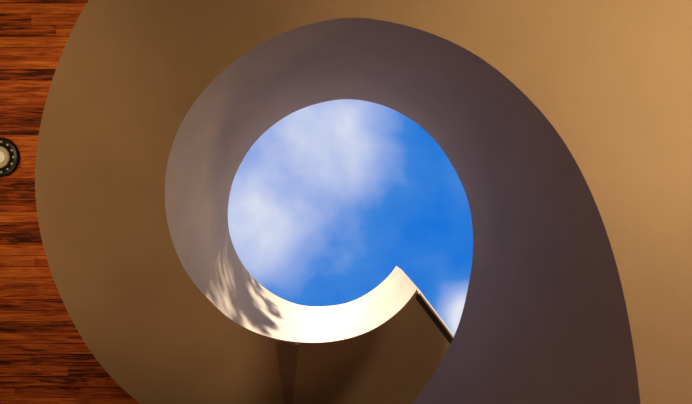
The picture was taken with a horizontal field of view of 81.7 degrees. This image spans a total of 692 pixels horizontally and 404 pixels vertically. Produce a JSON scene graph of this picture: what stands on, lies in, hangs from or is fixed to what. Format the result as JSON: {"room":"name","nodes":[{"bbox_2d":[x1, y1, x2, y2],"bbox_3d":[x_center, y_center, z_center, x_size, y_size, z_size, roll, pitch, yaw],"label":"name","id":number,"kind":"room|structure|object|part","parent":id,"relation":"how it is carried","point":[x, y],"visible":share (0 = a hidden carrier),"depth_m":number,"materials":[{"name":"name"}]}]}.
{"room":"spiral stairwell","nodes":[
{"label":"spiral stairwell","id":0,"kind":"room"},
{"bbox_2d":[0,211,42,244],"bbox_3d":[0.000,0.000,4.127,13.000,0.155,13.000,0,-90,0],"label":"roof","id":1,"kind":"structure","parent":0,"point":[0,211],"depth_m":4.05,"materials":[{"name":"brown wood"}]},
{"bbox_2d":[0,0,139,403],"bbox_3d":[-0.002,0.043,4.025,12.997,0.042,13.085,0,-90,0],"label":"ceiling","id":2,"kind":"structure","parent":0,"point":[45,359],"depth_m":4.01,"materials":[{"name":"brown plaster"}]},
{"bbox_2d":[0,137,18,176],"bbox_3d":[-3.466,-0.448,3.994,0.397,0.037,0.397,0,-90,0],"label":"recessed light","id":3,"kind":"object","parent":2,"relation":"in","point":[7,147],"visible":1,"depth_m":3.98,"materials":[{"name":"black metal"}]},
{"bbox_3d":[0.000,0.000,-1.700,13.000,0.200,13.000,0,-90,0],"label":"floor","id":4,"kind":"structure","parent":0,"visible":0},
{"bbox_2d":[35,0,691,403],"bbox_3d":[-0.296,0.475,1.975,3.697,7.142,4.237,0,-90,0],"label":"wall","id":5,"kind":"structure","parent":4,"relation":"on","point":[564,127],"depth_m":2.16,"materials":[{"name":"paint"}]},
{"bbox_3d":[-0.511,1.564,3.518,0.188,0.130,0.676,0,-90,0],"label":"stiffener plate","id":6,"kind":"part","parent":5,"relation":"part of","materials":[{"name":"brown"}]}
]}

